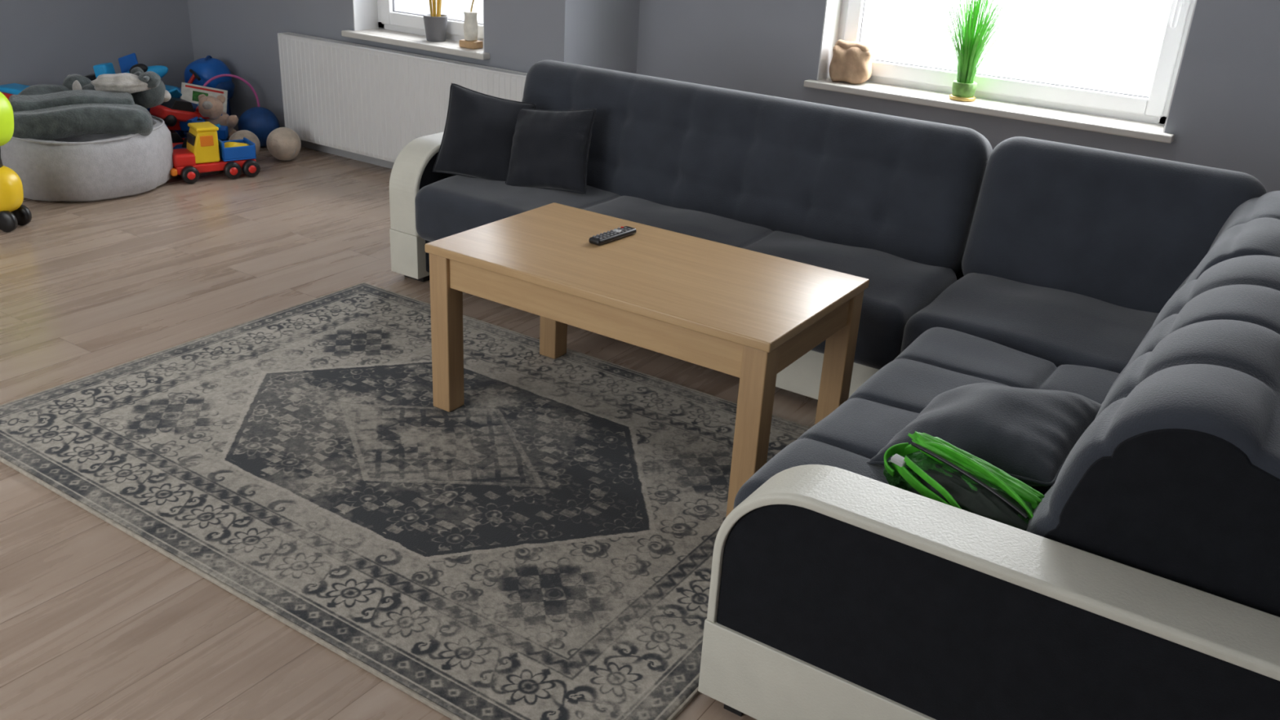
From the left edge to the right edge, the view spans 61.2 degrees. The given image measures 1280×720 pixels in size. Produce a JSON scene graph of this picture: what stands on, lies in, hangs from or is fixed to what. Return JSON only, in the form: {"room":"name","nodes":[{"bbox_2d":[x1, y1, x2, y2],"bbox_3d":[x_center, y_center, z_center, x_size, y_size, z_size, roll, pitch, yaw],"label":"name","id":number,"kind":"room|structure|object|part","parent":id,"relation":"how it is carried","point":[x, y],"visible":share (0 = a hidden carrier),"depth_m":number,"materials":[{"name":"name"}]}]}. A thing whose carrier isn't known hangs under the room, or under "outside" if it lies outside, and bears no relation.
{"room":"living room","nodes":[
{"label":"living room","id":0,"kind":"room"},
{"bbox_2d":[0,0,194,88],"bbox_3d":[-4.213,-1.921,4.295,0.320,2.600,7.010,18,28,29],"label":"wall","id":1,"kind":"structure","parent":0,"point":[42,42],"depth_m":5.99,"materials":[{"name":"paint"}]},
{"bbox_2d":[0,130,817,719],"bbox_3d":[-1.201,0.301,3.029,7.740,0.120,7.010,18,28,29],"label":"floor","id":2,"kind":"structure","parent":0,"point":[97,623],"depth_m":3.49,"materials":[{"name":"laminate"}]},
{"bbox_2d":[0,83,30,100],"bbox_3d":[-3.188,-1.238,5.651,0.340,0.364,0.154,14,26,23],"label":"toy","id":3,"kind":"object","parent":2,"relation":"on","point":[7,90],"visible":0.19,"depth_m":5.56,"materials":[{"name":"plastic"}]},
{"bbox_2d":[0,91,31,231],"bbox_3d":[-2.729,-0.845,4.529,0.244,0.599,0.213,5,24,3],"label":"ride-on toy","id":4,"kind":"object","parent":2,"relation":"on","point":[13,213],"visible":1,"depth_m":4.54,"materials":[{"name":"yellow plastic"}]},
{"bbox_2d":[0,115,173,201],"bbox_3d":[-2.709,-1.011,5.277,0.802,0.298,0.805,18,28,29],"label":"pouf","id":5,"kind":"object","parent":2,"relation":"on","point":[95,166],"visible":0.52,"depth_m":4.98,"materials":[{"name":"grey fabric"}]},
{"bbox_2d":[8,66,171,140],"bbox_3d":[-2.638,-1.236,5.196,0.730,0.293,0.589,-8,26,-24],"label":"heap","id":6,"kind":"object","parent":5,"relation":"on","point":[117,104],"visible":0.98,"depth_m":5.04,"materials":[{"name":"grey fabric"}]},
{"bbox_2d":[84,53,260,149],"bbox_3d":[-2.556,-1.415,6.000,0.975,0.502,0.907,18,28,29],"label":"toys","id":7,"kind":"object","parent":2,"relation":"on","point":[207,90],"visible":0.49,"depth_m":5.89,"materials":[{"name":"plastic"}]},
{"bbox_3d":[-2.565,-1.575,6.157,0.061,0.118,0.022,0,31,-44],"label":"stem","id":8,"kind":"part","parent":7,"relation":"part of","materials":[{"name":"red plastic"}]},
{"bbox_2d":[191,90,208,102],"bbox_3d":[-2.438,-1.458,5.997,0.080,0.001,0.075,6,56,-26],"label":"picture","id":9,"kind":"object","parent":7,"relation":"attached to","point":[195,94],"depth_m":5.99},
{"bbox_3d":[-2.238,-1.307,5.934,0.057,0.057,0.147,6,-13,-32],"label":"arm","id":10,"kind":"part","parent":7,"relation":"part of"},
{"bbox_2d":[170,121,260,183],"bbox_3d":[-2.195,-1.067,5.515,0.435,0.266,0.216,-14,29,-35],"label":"toy truck","id":11,"kind":"object","parent":2,"relation":"on","point":[204,152],"visible":0.86,"depth_m":5.46,"materials":[{"name":"multicoloured plastic"}]},
{"bbox_2d":[172,148,195,167],"bbox_3d":[-2.308,-1.016,5.445,0.110,0.070,0.150,-14,29,-35],"label":"hood","id":12,"kind":"object","parent":11,"relation":"attached to","point":[181,157],"depth_m":5.40,"materials":[{"name":"red plastic"}]},
{"bbox_2d":[228,129,260,155],"bbox_3d":[-2.147,-1.163,5.866,0.164,0.164,0.164,18,28,29],"label":"ball","id":13,"kind":"object","parent":2,"relation":"on","point":[239,135],"visible":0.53,"depth_m":5.82,"materials":[{"name":"beige plastic"}]},
{"bbox_2d":[238,106,279,146],"bbox_3d":[-2.168,-1.325,6.152,0.224,0.224,0.224,18,28,29],"label":"ball","id":14,"kind":"object","parent":2,"relation":"on","point":[260,121],"visible":0.69,"depth_m":6.07,"materials":[{"name":"blue plastic"}]},
{"bbox_2d":[266,127,301,160],"bbox_3d":[-1.947,-1.180,5.910,0.180,0.180,0.180,18,28,29],"label":"ball","id":15,"kind":"object","parent":2,"relation":"on","point":[284,144],"visible":1,"depth_m":5.85,"materials":[{"name":"beige"}]},
{"bbox_2d":[0,282,811,719],"bbox_3d":[-0.580,0.241,3.081,2.258,0.011,1.573,18,28,29],"label":"area rug","id":16,"kind":"object","parent":2,"relation":"on","point":[540,546],"visible":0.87,"depth_m":2.83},
{"bbox_2d":[424,202,869,517],"bbox_3d":[-0.002,-0.042,3.139,1.105,0.516,0.600,18,28,29],"label":"coffee table","id":17,"kind":"object","parent":16,"relation":"on","point":[748,315],"visible":0.84,"depth_m":2.94,"materials":[{"name":"brown wood"}]},
{"bbox_3d":[-0.569,-0.085,3.195,0.068,0.490,0.068,18,28,29],"label":"leg","id":18,"kind":"part","parent":17,"relation":"part of","materials":[{"name":"brown wood"}]},
{"bbox_3d":[-0.284,-0.245,3.594,0.068,0.490,0.068,18,28,29],"label":"leg","id":19,"kind":"part","parent":17,"relation":"part of","materials":[{"name":"brown wood"}]},
{"bbox_2d":[588,226,636,245],"bbox_3d":[-0.080,-0.370,3.206,0.044,0.021,0.180,20,29,33],"label":"tv remote","id":20,"kind":"object","parent":17,"relation":"on","point":[622,232],"visible":1,"depth_m":3.19,"materials":[{"name":"black plastic"}]},
{"bbox_3d":[0.279,0.185,2.695,0.068,0.490,0.068,18,28,29],"label":"leg","id":21,"kind":"part","parent":17,"relation":"part of","materials":[{"name":"brown wood"}]},
{"bbox_3d":[0.565,0.025,3.094,0.068,0.490,0.068,18,28,29],"label":"leg","id":22,"kind":"part","parent":17,"relation":"part of","materials":[{"name":"brown wood"}]},
{"bbox_2d":[389,59,1279,719],"bbox_3d":[0.278,-0.196,3.164,3.355,0.835,2.279,18,28,29],"label":"sofa","id":23,"kind":"object","parent":2,"relation":"on","point":[1144,582],"visible":0.8,"depth_m":2.11,"materials":[{"name":"grey fabric"}]},
{"bbox_3d":[-0.660,-0.778,4.505,0.131,0.328,0.880,18,28,29],"label":"panel","id":24,"kind":"part","parent":23,"relation":"part of","materials":[{"name":"grey fabric"}]},
{"bbox_2d":[432,83,536,181],"bbox_3d":[-0.598,-0.855,4.158,0.399,0.391,0.150,-1,24,-9],"label":"throw pillow","id":25,"kind":"object","parent":23,"relation":"on","point":[477,141],"visible":0.82,"depth_m":4.11,"materials":[{"name":"fabric"}]},
{"bbox_2d":[505,107,596,194],"bbox_3d":[-0.341,-0.793,4.084,0.383,0.329,0.174,14,26,22],"label":"throw pillow","id":26,"kind":"object","parent":23,"relation":"on","point":[550,148],"visible":1,"depth_m":4.02,"materials":[{"name":"fabric"}]},
{"bbox_3d":[0.091,-0.392,3.838,1.950,0.229,0.560,18,28,29],"label":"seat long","id":27,"kind":"part","parent":23,"relation":"part of","materials":[{"name":"grey fabric"}]},
{"bbox_3d":[0.315,-0.737,3.983,1.876,0.500,0.250,18,11,29],"label":"backrest long","id":28,"kind":"part","parent":23,"relation":"part of","materials":[{"name":"grey fabric"}]},
{"bbox_3d":[0.374,-0.169,3.208,3.165,0.340,2.080,18,28,29],"label":"frame","id":29,"kind":"part","parent":23,"relation":"part of","materials":[{"name":"grey fabric"}]},
{"bbox_2d":[883,431,1044,531],"bbox_3d":[0.601,0.256,1.983,0.174,0.161,0.326,-15,30,-35],"label":"bag","id":30,"kind":"object","parent":23,"relation":"on","point":[931,467],"visible":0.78,"depth_m":1.96,"materials":[{"name":"green plastic"}]},
{"bbox_3d":[0.602,0.274,1.960,0.258,0.108,0.105,29,42,35],"label":"dark panel","id":31,"kind":"part","parent":30,"relation":"part of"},
{"bbox_3d":[0.593,0.216,1.960,0.010,0.042,0.252,-16,31,-37],"label":"black cord","id":32,"kind":"part","parent":30,"relation":"part of","materials":[{"name":"fabric"}]},
{"bbox_2d":[866,382,1101,486],"bbox_3d":[0.742,0.143,2.249,0.369,0.177,0.402,21,29,34],"label":"throw pillow","id":33,"kind":"object","parent":23,"relation":"on","point":[1028,434],"visible":0.69,"depth_m":2.15,"materials":[{"name":"fabric"}]},
{"bbox_3d":[0.631,0.484,1.815,1.060,0.328,0.131,18,28,29],"label":"panel","id":34,"kind":"part","parent":23,"relation":"part of","materials":[{"name":"grey fabric"}]},
{"bbox_3d":[1.251,-0.032,3.152,0.820,0.240,0.620,18,28,29],"label":"seat corner","id":35,"kind":"part","parent":23,"relation":"part of","materials":[{"name":"grey fabric"}]},
{"bbox_3d":[1.433,-0.382,3.326,0.800,0.500,0.248,18,11,29],"label":"backrest corner","id":36,"kind":"part","parent":23,"relation":"part of","materials":[{"name":"grey fabric"}]},
{"bbox_3d":[0.858,0.345,1.716,0.410,0.476,0.004,33,34,21],"label":"panel","id":37,"kind":"part","parent":23,"relation":"part of","materials":[{"name":"grey fabric"}]},
{"bbox_3d":[1.624,-0.129,2.853,0.378,0.497,0.740,36,35,19],"label":"backrest corner","id":38,"kind":"part","parent":23,"relation":"part of","materials":[{"name":"grey fabric"}]},
{"bbox_2d":[187,0,639,127],"bbox_3d":[-1.233,-2.447,5.877,2.810,2.600,0.940,18,28,29],"label":"wall","id":39,"kind":"structure","parent":0,"point":[242,34],"depth_m":5.75,"materials":[{"name":"paint"}]},
{"bbox_2d":[233,119,394,168],"bbox_3d":[-1.564,-1.143,6.017,2.810,0.070,0.015,18,28,29],"label":"baseboard","id":40,"kind":"structure","parent":39,"relation":"attached to","point":[317,147],"depth_m":6.06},
{"bbox_2d":[277,31,527,162],"bbox_3d":[-1.209,-1.274,5.651,1.850,0.639,0.106,18,28,29],"label":"radiator","id":41,"kind":"object","parent":39,"relation":"attached to","point":[363,100],"visible":0.66,"depth_m":5.71,"materials":[{"name":"metal"}]},
{"bbox_2d":[278,32,527,78],"bbox_3d":[-1.200,-1.558,5.513,1.830,0.008,0.076,18,28,29],"label":"grille","id":42,"kind":"object","parent":41,"relation":"attached to","point":[468,68],"depth_m":5.49,"materials":[{"name":"metal"}]},
{"bbox_2d":[341,28,489,60],"bbox_3d":[-1.109,-1.638,5.584,0.990,0.030,0.235,18,28,29],"label":"sill","id":43,"kind":"structure","parent":39,"relation":"attached to","point":[449,46],"depth_m":5.53,"materials":[{"name":"white plastic"}]},
{"bbox_2d":[422,0,448,41],"bbox_3d":[-1.040,-1.822,5.490,0.128,0.390,0.128,18,28,29],"label":"potted plant","id":44,"kind":"object","parent":43,"relation":"on","point":[435,24],"visible":1,"depth_m":5.50,"materials":[{"name":"ceramic"}]},
{"bbox_3d":[-1.046,-1.701,5.544,0.128,0.125,0.128,18,28,29],"label":"pot","id":45,"kind":"part","parent":44,"relation":"part of","materials":[{"name":"grey ceramic"}]},
{"bbox_2d":[459,0,482,48],"bbox_3d":[-0.838,-1.686,5.355,0.100,0.271,0.072,18,28,29],"label":"ornament","id":46,"kind":"object","parent":43,"relation":"on","point":[470,41],"visible":1,"depth_m":5.35,"materials":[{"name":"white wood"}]},
{"bbox_2d":[463,11,478,40],"bbox_3d":[-0.839,-1.657,5.368,0.072,0.136,0.072,18,28,29],"label":"vase","id":47,"kind":"object","parent":46,"relation":"on","point":[470,24],"depth_m":5.34,"materials":[{"name":"ceramic"}]},
{"bbox_2d":[352,0,484,51],"bbox_3d":[-1.057,-2.321,5.304,0.910,1.450,0.169,18,28,29],"label":"reveal","id":48,"kind":"object","parent":39,"relation":"attached to","point":[365,11],"visible":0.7,"depth_m":5.78,"materials":[{"name":"white paint"}]},
{"bbox_2d":[377,0,483,44],"bbox_3d":[-0.991,-2.358,5.396,0.910,1.450,0.070,18,28,29],"label":"frame","id":49,"kind":"object","parent":39,"relation":"attached to","point":[389,27],"visible":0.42,"depth_m":5.78,"materials":[{"name":"white plastic"}]},
{"bbox_2d":[380,0,483,39],"bbox_3d":[-1.002,-2.346,5.384,0.824,1.377,0.068,18,28,29],"label":"window","id":50,"kind":"structure","parent":39,"relation":"in","point":[388,16],"depth_m":5.72,"materials":[{"name":"white plastic"}]},
{"bbox_2d":[392,0,483,24],"bbox_3d":[-1.002,-2.345,5.383,0.688,1.241,0.010,18,28,29],"label":"gasket","id":51,"kind":"object","parent":50,"relation":"attached to","point":[393,5],"visible":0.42,"depth_m":5.74,"materials":[{"name":"grey rubber"}]},
{"bbox_2d":[635,0,1279,192],"bbox_3d":[1.890,-1.606,4.380,4.290,2.600,0.320,18,28,29],"label":"wall back recess","id":52,"kind":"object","parent":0,"point":[1224,112],"depth_m":4.59,"materials":[{"name":"grey paint"}]},
{"bbox_2d":[804,77,1174,143],"bbox_3d":[1.491,-1.113,4.736,1.600,0.030,0.235,18,28,29],"label":"sill","id":53,"kind":"structure","parent":52,"relation":"attached to","point":[1102,124],"depth_m":4.63,"materials":[{"name":"white plastic"}]},
{"bbox_2d":[829,39,874,84],"bbox_3d":[0.980,-1.380,5.006,0.187,0.188,0.139,12,25,19],"label":"paper bag","id":54,"kind":"object","parent":53,"relation":"on","point":[851,63],"visible":1,"depth_m":4.96,"materials":[{"name":"beige paper"}]},
{"bbox_2d":[933,0,1038,102],"bbox_3d":[1.452,-1.402,4.617,0.471,0.590,0.197,18,28,29],"label":"grass plant","id":55,"kind":"object","parent":53,"relation":"on","point":[963,89],"visible":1,"depth_m":4.64,"materials":[{"name":"green plant"}]},
{"bbox_3d":[1.422,-1.184,4.754,0.104,0.078,0.104,18,28,29],"label":"pot","id":56,"kind":"part","parent":55,"relation":"part of","materials":[{"name":"green glass"}]},
{"bbox_2d":[817,0,1197,132],"bbox_3d":[1.543,-1.796,4.456,1.520,1.450,0.169,18,28,29],"label":"reveal","id":57,"kind":"object","parent":52,"relation":"attached to","point":[833,7],"visible":0.5,"depth_m":5.02,"materials":[{"name":"white paint"}]},
{"bbox_2d":[837,0,1195,124],"bbox_3d":[1.609,-1.833,4.548,1.520,1.450,0.070,18,28,29],"label":"frame","id":58,"kind":"object","parent":52,"relation":"attached to","point":[1122,115],"visible":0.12,"depth_m":4.67,"materials":[{"name":"white plastic"}]},
{"bbox_2d":[844,0,1191,117],"bbox_3d":[1.598,-1.821,4.536,1.434,1.377,0.068,18,28,29],"label":"window","id":59,"kind":"structure","parent":52,"relation":"in","point":[1153,105],"depth_m":4.62,"materials":[{"name":"white plastic"}]},
{"bbox_2d":[858,0,1172,97],"bbox_3d":[1.598,-1.821,4.535,1.298,1.241,0.010,18,28,29],"label":"gasket","id":60,"kind":"object","parent":59,"relation":"attached to","point":[863,15],"visible":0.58,"depth_m":4.75,"materials":[{"name":"grey rubber"}]},
{"bbox_3d":[2.132,-1.428,4.258,0.030,0.070,0.014,18,28,29],"label":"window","id":61,"kind":"structure","parent":59,"relation":"attached to","visible":0},
{"bbox_2d":[1170,0,1182,27],"bbox_3d":[2.116,-1.375,4.259,0.022,0.130,0.020,18,28,29],"label":"handle grip","id":62,"kind":"object","parent":61,"relation":"attached to","point":[1179,2],"visible":1,"depth_m":4.26,"materials":[{"name":"white plastic"}]}
]}

